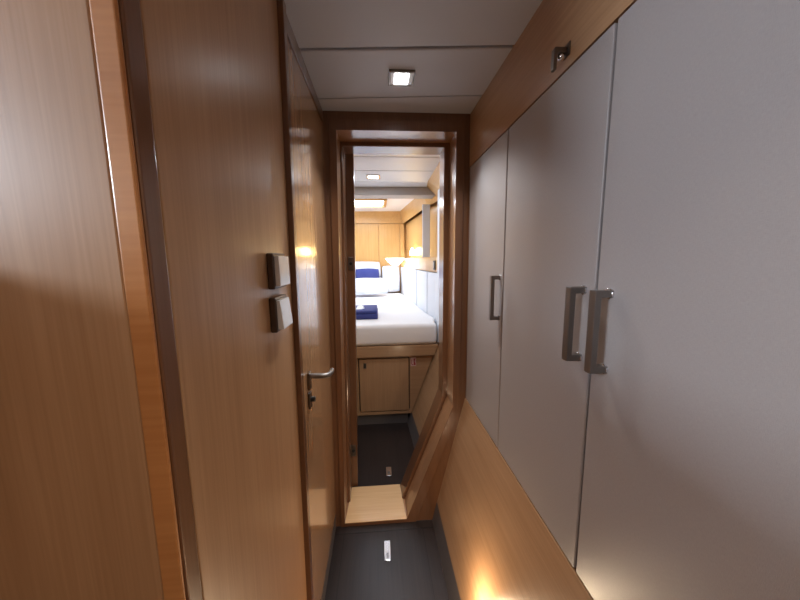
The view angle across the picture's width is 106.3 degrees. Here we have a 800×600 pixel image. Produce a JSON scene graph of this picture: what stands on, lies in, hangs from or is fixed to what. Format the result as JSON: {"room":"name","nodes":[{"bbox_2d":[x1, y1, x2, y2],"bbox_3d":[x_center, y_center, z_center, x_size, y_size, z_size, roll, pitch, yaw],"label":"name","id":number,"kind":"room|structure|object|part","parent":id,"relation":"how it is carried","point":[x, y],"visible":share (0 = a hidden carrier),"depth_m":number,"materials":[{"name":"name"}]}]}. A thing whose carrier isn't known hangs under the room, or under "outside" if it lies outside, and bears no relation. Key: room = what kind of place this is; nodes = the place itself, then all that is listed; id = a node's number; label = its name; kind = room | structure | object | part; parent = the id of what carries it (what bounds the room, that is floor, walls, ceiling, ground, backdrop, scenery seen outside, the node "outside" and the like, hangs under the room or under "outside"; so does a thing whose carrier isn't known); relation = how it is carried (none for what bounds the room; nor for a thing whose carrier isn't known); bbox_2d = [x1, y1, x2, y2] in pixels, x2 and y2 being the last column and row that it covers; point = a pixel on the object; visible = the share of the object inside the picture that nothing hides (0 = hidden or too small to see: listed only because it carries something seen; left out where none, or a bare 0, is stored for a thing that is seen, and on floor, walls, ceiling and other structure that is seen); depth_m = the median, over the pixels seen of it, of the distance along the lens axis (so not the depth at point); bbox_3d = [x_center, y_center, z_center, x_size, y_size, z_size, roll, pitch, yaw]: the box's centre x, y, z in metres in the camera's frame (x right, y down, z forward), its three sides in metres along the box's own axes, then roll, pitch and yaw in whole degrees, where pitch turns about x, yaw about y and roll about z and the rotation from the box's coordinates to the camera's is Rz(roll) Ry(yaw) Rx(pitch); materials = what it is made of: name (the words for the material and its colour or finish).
{"room":"ship interior","nodes":[
{"label":"ship interior","id":0,"kind":"room"},
{"bbox_2d":[0,0,163,599],"bbox_3d":[-0.946,0.165,0.287,1.371,2.300,0.030,-1,8,-4],"label":"wall","id":1,"kind":"structure","parent":0,"point":[77,519],"depth_m":0.30,"materials":[{"name":"brown wood"}]},
{"bbox_2d":[89,0,185,599],"bbox_3d":[-0.261,0.315,0.344,0.044,1.970,0.005,-1,8,-4],"label":"trim","id":2,"kind":"structure","parent":1,"relation":"attached to","point":[105,17],"depth_m":0.30,"materials":[{"name":"brown wood"}]},
{"bbox_2d":[118,0,202,599],"bbox_3d":[-0.262,0.313,0.359,0.045,1.970,0.026,-1,8,-4],"label":"trim","id":3,"kind":"structure","parent":1,"relation":"attached to","point":[129,10],"depth_m":0.31,"materials":[{"name":"brown wood"}]},
{"bbox_2d":[139,0,306,599],"bbox_3d":[-0.280,0.281,0.597,0.046,1.970,0.454,-1,8,-4],"label":"wall","id":4,"kind":"structure","parent":0,"point":[213,66],"depth_m":0.46,"materials":[{"name":"brown wood"}]},
{"bbox_2d":[266,253,289,289],"bbox_3d":[-0.263,-0.064,0.655,0.024,0.075,0.082,-1,8,-4],"label":"light switch","id":5,"kind":"object","parent":4,"relation":"attached to","point":[278,273],"visible":1,"depth_m":0.62,"materials":[{"name":"white plastic"}]},
{"bbox_2d":[269,294,292,332],"bbox_3d":[-0.262,0.028,0.666,0.026,0.074,0.079,-1,8,-4],"label":"light switch","id":6,"kind":"object","parent":4,"relation":"attached to","point":[280,309],"visible":1,"depth_m":0.64,"materials":[{"name":"white plastic"}]},
{"bbox_2d":[276,0,313,599],"bbox_3d":[-0.287,0.259,0.837,0.054,1.948,0.026,-1,8,-4],"label":"trim","id":7,"kind":"structure","parent":4,"relation":"attached to","point":[281,6],"depth_m":0.79,"materials":[{"name":"brown wood"}]},
{"bbox_2d":[286,14,322,121],"bbox_3d":[-0.316,-0.739,0.990,0.024,0.055,0.548,-1,8,-4],"label":"trim","id":8,"kind":"structure","parent":4,"relation":"attached to","point":[291,38],"depth_m":0.92,"materials":[{"name":"brown wood"}]},
{"bbox_2d":[287,39,335,599],"bbox_3d":[-0.288,0.200,1.118,0.114,1.830,0.542,-1,8,-4],"label":"door","id":9,"kind":"structure","parent":4,"relation":"in","point":[307,134],"depth_m":1.05,"materials":[{"name":"brown wood"}]},
{"bbox_3d":[-0.289,0.257,0.958,0.008,0.056,0.026,-1,8,-4],"label":"handle","id":10,"kind":"part","parent":9,"relation":"part of","materials":[{"name":"silver metal"}]},
{"bbox_3d":[-0.288,0.322,0.964,0.007,0.054,0.026,-1,8,-4],"label":"lock plate","id":11,"kind":"part","parent":9,"relation":"part of","materials":[{"name":"silver metal"}]},
{"bbox_3d":[-0.255,0.240,0.987,0.069,0.023,0.074,-1,8,-4],"label":"lever","id":12,"kind":"part","parent":9,"relation":"part of","materials":[{"name":"silver metal"}]},
{"bbox_2d":[354,422,413,486],"bbox_3d":[-0.376,1.088,2.128,2.100,0.040,0.750,-1,8,-4],"label":"floor","id":13,"kind":"structure","parent":0,"point":[380,446],"depth_m":2.10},
{"bbox_2d":[386,467,391,475],"bbox_3d":[-0.072,1.091,1.913,0.035,0.003,0.080,-1,8,-4],"label":"floor latch","id":14,"kind":"object","parent":13,"relation":"on","point":[388,469],"depth_m":1.91,"materials":[{"name":"silver metal"}]},
{"bbox_2d":[357,342,437,424],"bbox_3d":[-0.429,0.693,2.407,1.950,0.668,0.085,-1,8,-4],"label":"bed base","id":15,"kind":"object","parent":13,"relation":"on","point":[390,378],"visible":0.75,"depth_m":2.41,"materials":[{"name":"brown wood"}]},
{"bbox_3d":[-0.125,0.683,2.418,0.393,0.437,0.020,-1,8,-4],"label":"locker door","id":16,"kind":"part","parent":15,"relation":"part of","materials":[{"name":"brown wood"}]},
{"bbox_3d":[-0.567,0.699,2.400,1.675,0.482,0.040,-1,8,-4],"label":"panel","id":17,"kind":"part","parent":15,"relation":"part of","materials":[{"name":"brown wood"}]},
{"bbox_2d":[356,292,436,345],"bbox_3d":[-0.622,0.133,3.433,1.734,0.168,2.298,-1,8,-4],"label":"mattress","id":18,"kind":"object","parent":15,"relation":"on","point":[400,321],"visible":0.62,"depth_m":2.36,"materials":[{"name":"white fabric"}]},
{"bbox_2d":[356,305,377,319],"bbox_3d":[-0.304,0.105,2.703,0.208,0.074,0.360,-1,8,-4],"label":"folded towel","id":19,"kind":"object","parent":18,"relation":"on","point":[362,311],"visible":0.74,"depth_m":2.53,"materials":[{"name":"blue fabric"}]},
{"bbox_2d":[356,268,379,277],"bbox_3d":[-0.473,-0.270,4.365,0.357,0.374,0.115,-1,8,-4],"label":"cushion","id":20,"kind":"object","parent":18,"relation":"on","point":[360,273],"visible":0.35,"depth_m":4.34,"materials":[{"name":"blue fabric"}]},
{"bbox_2d":[356,261,381,277],"bbox_3d":[-0.613,-0.343,4.477,0.674,0.458,0.091,-1,8,-4],"label":"pillow","id":21,"kind":"object","parent":18,"relation":"on","point":[361,264],"visible":0.21,"depth_m":4.46,"materials":[{"name":"white fabric"}]},
{"bbox_2d":[356,278,388,294],"bbox_3d":[-0.454,-0.189,4.120,0.613,0.219,0.269,-1,8,-4],"label":"pillow","id":22,"kind":"object","parent":18,"relation":"on","point":[364,286],"visible":0.75,"depth_m":4.04,"materials":[{"name":"white fabric"}]},
{"bbox_2d":[382,266,399,291],"bbox_3d":[-0.136,-0.318,4.470,0.266,0.384,0.152,-1,8,-4],"label":"pillow","id":23,"kind":"object","parent":18,"relation":"on","point":[391,273],"visible":0.8,"depth_m":4.44,"materials":[{"name":"white fabric"}]},
{"bbox_3d":[-0.552,0.410,2.349,1.711,0.088,0.065,-1,8,-4],"label":"rail","id":24,"kind":"part","parent":15,"relation":"part of","materials":[{"name":"brown wood"}]},
{"bbox_2d":[355,199,412,210],"bbox_3d":[-0.254,-1.212,3.592,1.050,0.030,1.739,-1,8,-4],"label":"ceiling","id":25,"kind":"structure","parent":0,"point":[392,204],"depth_m":3.97,"materials":[{"name":"white paint"}]},
{"bbox_2d":[325,520,448,599],"bbox_3d":[0.022,1.355,0.121,0.600,0.041,2.874,-1,8,-4],"label":"floor","id":26,"kind":"structure","parent":0,"point":[365,574],"depth_m":1.33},
{"bbox_2d":[384,540,390,560],"bbox_3d":[-0.059,1.162,1.393,0.029,0.003,0.096,-1,8,-4],"label":"floor latch","id":27,"kind":"object","parent":26,"relation":"on","point":[387,552],"depth_m":1.39,"materials":[{"name":"silver metal"}]},
{"bbox_2d":[340,141,449,502],"bbox_3d":[-0.014,0.137,1.591,0.730,1.980,0.110,-1,8,-4],"label":"door frame","id":28,"kind":"structure","parent":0,"point":[442,149],"depth_m":1.53,"materials":[{"name":"brown wood"}]},
{"bbox_2d":[345,154,357,486],"bbox_3d":[-0.297,0.143,1.877,0.081,1.871,0.491,-2,8,-8],"label":"door","id":29,"kind":"structure","parent":28,"relation":"in","point":[349,158],"depth_m":1.63,"materials":[{"name":"brown wood"}]},
{"bbox_3d":[-0.261,-0.193,1.594,0.028,0.070,0.004,-1,8,-4],"label":"latch plate","id":30,"kind":"part","parent":29,"relation":"part of","materials":[{"name":"brown metal"}]},
{"bbox_3d":[-0.269,0.872,1.737,0.028,0.070,0.004,-1,8,-4],"label":"latch plate","id":31,"kind":"part","parent":29,"relation":"part of","materials":[{"name":"brown metal"}]},
{"bbox_2d":[355,187,434,198],"bbox_3d":[-0.601,-1.007,2.633,1.815,0.198,0.159,-1,8,-4],"label":"ceiling beam","id":32,"kind":"structure","parent":0,"point":[360,192],"depth_m":2.61,"materials":[{"name":"white paint"}]},
{"bbox_2d":[322,111,469,526],"bbox_3d":[-0.005,0.153,1.474,0.730,1.980,0.126,-1,8,-4],"label":"wall","id":33,"kind":"structure","parent":0,"point":[427,510],"depth_m":1.37,"materials":[{"name":"brown wood"}]},
{"bbox_2d":[321,514,335,599],"bbox_3d":[-0.319,1.149,1.247,0.030,0.075,0.544,-1,8,-4],"label":"baseboard","id":34,"kind":"structure","parent":33,"relation":"attached to","point":[334,526],"depth_m":1.31,"materials":[{"name":"grey laminate"}]},
{"bbox_2d":[345,484,406,523],"bbox_3d":[-0.131,1.108,1.644,0.313,0.004,0.241,-1,8,-4],"label":"step","id":35,"kind":"structure","parent":33,"relation":"attached to","point":[380,502],"depth_m":1.62,"materials":[{"name":"brown wood"}]},
{"bbox_2d":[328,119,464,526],"bbox_3d":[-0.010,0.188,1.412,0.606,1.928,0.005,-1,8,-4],"label":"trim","id":36,"kind":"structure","parent":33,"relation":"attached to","point":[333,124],"depth_m":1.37,"materials":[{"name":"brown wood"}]},
{"bbox_2d":[465,166,470,397],"bbox_3d":[0.329,-0.054,1.399,0.026,1.082,0.014,-1,8,-4],"label":"trim","id":37,"kind":"structure","parent":33,"relation":"attached to","point":[470,166],"depth_m":1.40,"materials":[{"name":"brown wood"}]},
{"bbox_2d":[354,154,439,186],"bbox_3d":[-0.553,-0.908,2.018,1.820,0.030,1.089,-1,8,-4],"label":"ceiling","id":38,"kind":"structure","parent":0,"point":[360,162],"depth_m":2.09,"materials":[{"name":"white paint"}]},
{"bbox_2d":[366,175,379,178],"bbox_3d":[-0.201,-0.927,2.258,0.100,0.007,0.100,-1,8,-4],"label":"recessed light","id":39,"kind":"object","parent":38,"relation":"in","point":[367,176],"visible":1,"depth_m":2.24,"materials":[{"name":"silver metal"}]},
{"bbox_2d":[388,211,421,292],"bbox_3d":[-0.605,-0.332,4.580,2.050,2.120,0.030,-1,8,-4],"label":"wall","id":40,"kind":"structure","parent":0,"point":[420,212],"depth_m":4.54,"materials":[{"name":"brown wood"}]},
{"bbox_2d":[355,224,399,275],"bbox_3d":[-0.567,-0.630,4.515,1.131,1.006,0.024,-1,8,-4],"label":"wall panel","id":41,"kind":"object","parent":40,"relation":"attached to","point":[373,242],"visible":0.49,"depth_m":4.49,"materials":[{"name":"brown wood"}]},
{"bbox_3d":[-0.724,-0.628,4.499,0.814,0.990,0.014,-1,8,-4],"label":"door","id":42,"kind":"part","parent":41,"relation":"part of","materials":[{"name":"brown wood"}]},
{"bbox_3d":[-0.157,-0.640,4.539,0.311,0.990,0.014,-1,8,-4],"label":"door","id":43,"kind":"part","parent":41,"relation":"part of","materials":[{"name":"brown wood"}]},
{"bbox_2d":[355,211,403,223],"bbox_3d":[-0.789,-1.221,4.418,1.700,0.190,0.024,-1,8,-4],"label":"trim","id":44,"kind":"structure","parent":40,"relation":"attached to","point":[361,217],"depth_m":4.44,"materials":[{"name":"brown wood"}]},
{"bbox_2d":[400,224,403,257],"bbox_3d":[0.030,-0.883,4.506,0.060,0.503,0.059,-1,8,-4],"label":"trim","id":45,"kind":"structure","parent":40,"relation":"attached to","point":[401,225],"depth_m":4.48,"materials":[{"name":"brown wood"}]},
{"bbox_2d":[284,0,542,113],"bbox_3d":[0.094,-0.623,-0.141,0.725,0.031,2.874,-1,8,-4],"label":"ceiling","id":46,"kind":"structure","parent":0,"point":[314,23],"depth_m":0.90,"materials":[{"name":"white paint"}]},
{"bbox_2d":[388,69,414,86],"bbox_3d":[0.004,-0.762,1.031,0.087,0.008,0.084,-1,8,-4],"label":"recessed light","id":47,"kind":"object","parent":46,"relation":"in","point":[397,77],"visible":1,"depth_m":1.02,"materials":[{"name":"silver metal"}]},
{"bbox_2d":[400,162,439,223],"bbox_3d":[0.309,-1.056,3.022,0.414,0.230,2.990,-1,8,-4],"label":"wall","id":48,"kind":"structure","parent":0,"point":[414,207],"depth_m":3.19,"materials":[{"name":"brown wood"}]},
{"bbox_2d":[437,188,439,342],"bbox_3d":[0.316,-0.240,2.290,0.039,1.186,0.145,-1,8,-4],"label":"wall panel","id":49,"kind":"object","parent":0,"point":[439,188],"visible":0.22,"depth_m":2.32,"materials":[{"name":"white plastic"}]},
{"bbox_2d":[412,343,593,599],"bbox_3d":[0.404,0.890,0.577,0.353,0.570,3.845,-1,8,-4],"label":"wall","id":50,"kind":"structure","parent":0,"point":[500,547],"depth_m":1.02,"materials":[{"name":"brown wood"}]},
{"bbox_2d":[407,413,418,448],"bbox_3d":[0.137,1.024,2.149,0.073,0.110,0.739,-2,8,-7],"label":"baseboard","id":51,"kind":"structure","parent":50,"relation":"attached to","point":[413,430],"depth_m":2.29,"materials":[{"name":"grey laminate"}]},
{"bbox_2d":[432,504,460,599],"bbox_3d":[0.297,1.280,0.130,0.054,0.100,2.873,-1,8,-4],"label":"baseboard","id":52,"kind":"structure","parent":50,"relation":"attached to","point":[449,576],"depth_m":1.30,"materials":[{"name":"grey laminate"}]},
{"bbox_2d":[466,129,508,446],"bbox_3d":[0.415,-0.029,1.202,0.242,1.079,0.390,-1,8,-4],"label":"cabinet door","id":53,"kind":"structure","parent":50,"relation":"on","point":[489,173],"depth_m":1.14,"materials":[{"name":"grey"}]},
{"bbox_3d":[0.324,-0.007,1.024,0.034,0.152,0.017,-1,8,-4],"label":"handle","id":54,"kind":"part","parent":53,"relation":"part of","materials":[{"name":"silver metal"}]},
{"bbox_2d":[498,23,617,567],"bbox_3d":[0.445,0.026,0.798,0.242,1.079,0.424,-1,8,-4],"label":"cabinet door","id":55,"kind":"structure","parent":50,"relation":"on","point":[558,148],"depth_m":0.70,"materials":[{"name":"grey"}]},
{"bbox_3d":[0.354,0.049,0.611,0.034,0.152,0.017,-1,8,-4],"label":"handle","id":56,"kind":"part","parent":55,"relation":"part of","materials":[{"name":"silver metal"}]},
{"bbox_2d":[576,0,799,599],"bbox_3d":[0.476,0.083,0.376,0.242,1.079,0.426,-1,8,-4],"label":"cabinet door","id":57,"kind":"structure","parent":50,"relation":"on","point":[691,489],"depth_m":0.39,"materials":[{"name":"grey"}]},
{"bbox_3d":[0.359,0.058,0.543,0.034,0.152,0.017,-1,8,-4],"label":"handle","id":58,"kind":"part","parent":57,"relation":"part of","materials":[{"name":"silver metal"}]},
{"bbox_2d":[405,0,636,257],"bbox_3d":[0.464,-0.539,1.529,0.336,0.615,6.100,-1,8,-4],"label":"wall","id":59,"kind":"structure","parent":0,"point":[525,74],"depth_m":0.79,"materials":[{"name":"brown wood"}]},
{"bbox_2d":[551,41,570,72],"bbox_3d":[0.343,-0.519,0.642,0.031,0.052,0.022,-1,8,-4],"label":"coat hook","id":60,"kind":"object","parent":59,"relation":"attached to","point":[562,53],"visible":1,"depth_m":0.64,"materials":[{"name":"silver metal"}]},
{"bbox_3d":[0.343,-0.516,0.645,0.031,0.045,0.012,-1,8,-4],"label":"hook arm","id":61,"kind":"part","parent":60,"relation":"part of","materials":[{"name":"silver metal"}]},
{"bbox_3d":[0.357,-0.533,0.641,0.003,0.026,0.022,-1,8,-4],"label":"wall plate","id":62,"kind":"part","parent":60,"relation":"part of","materials":[{"name":"brown wood"}]},
{"bbox_3d":[0.311,-0.035,3.160,0.335,0.569,2.989,-1,8,-4],"label":"wall","id":63,"kind":"structure","parent":0,"visible":0},
{"bbox_2d":[385,258,404,264],"bbox_3d":[-0.070,-0.534,4.172,0.270,0.097,0.270,-1,8,-4],"label":"reading lamp","id":64,"kind":"object","parent":63,"relation":"attached to","point":[393,261],"visible":1,"depth_m":4.09,"materials":[{"name":"white"}]},
{"bbox_2d":[401,267,416,305],"bbox_3d":[0.115,-0.195,3.976,0.038,0.452,1.209,-2,8,-8],"label":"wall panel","id":65,"kind":"object","parent":63,"relation":"attached to","point":[408,275],"visible":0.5,"depth_m":3.83,"materials":[{"name":"white fabric"}]},
{"bbox_2d":[400,257,436,271],"bbox_3d":[0.290,-0.379,3.112,0.368,0.125,2.990,-1,8,-4],"label":"shelf","id":66,"kind":"object","parent":63,"relation":"attached to","point":[422,263],"depth_m":3.06,"materials":[{"name":"brown wood"}]},
{"bbox_2d":[409,248,414,257],"bbox_3d":[0.160,-0.609,3.875,0.080,0.128,0.080,-1,8,-4],"label":"lamp","id":67,"kind":"object","parent":66,"relation":"on","point":[412,251],"visible":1,"depth_m":3.85,"materials":[{"name":"silver metal"}]},
{"bbox_2d":[422,204,429,256],"bbox_3d":[0.254,-0.670,2.923,0.073,0.502,0.030,-1,8,-4],"label":"divider panel","id":68,"kind":"object","parent":66,"relation":"on","point":[425,207],"visible":0.87,"depth_m":2.91,"materials":[{"name":"white plastic"}]},
{"bbox_2d":[417,270,428,313],"bbox_3d":[0.236,-0.077,3.100,0.031,0.452,0.487,-2,8,-8],"label":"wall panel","id":69,"kind":"object","parent":63,"relation":"attached to","point":[422,276],"visible":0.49,"depth_m":3.02,"materials":[{"name":"white fabric"}]},
{"bbox_2d":[428,272,436,325],"bbox_3d":[0.306,-0.017,2.654,0.046,0.452,0.367,-2,8,-8],"label":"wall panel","id":70,"kind":"object","parent":63,"relation":"attached to","point":[432,276],"visible":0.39,"depth_m":2.67,"materials":[{"name":"white fabric"}]},
{"bbox_3d":[-0.452,-1.144,3.111,0.585,0.030,0.799,-1,8,-4],"label":"ceiling","id":71,"kind":"structure","parent":0,"visible":0},
{"bbox_2d":[355,199,386,206],"bbox_3d":[-0.494,-1.224,3.714,0.650,0.072,0.480,-1,8,-4],"label":"window","id":72,"kind":"structure","parent":71,"relation":"attached to","point":[356,200],"depth_m":3.87,"materials":[{"name":"white plastic"}]}
]}

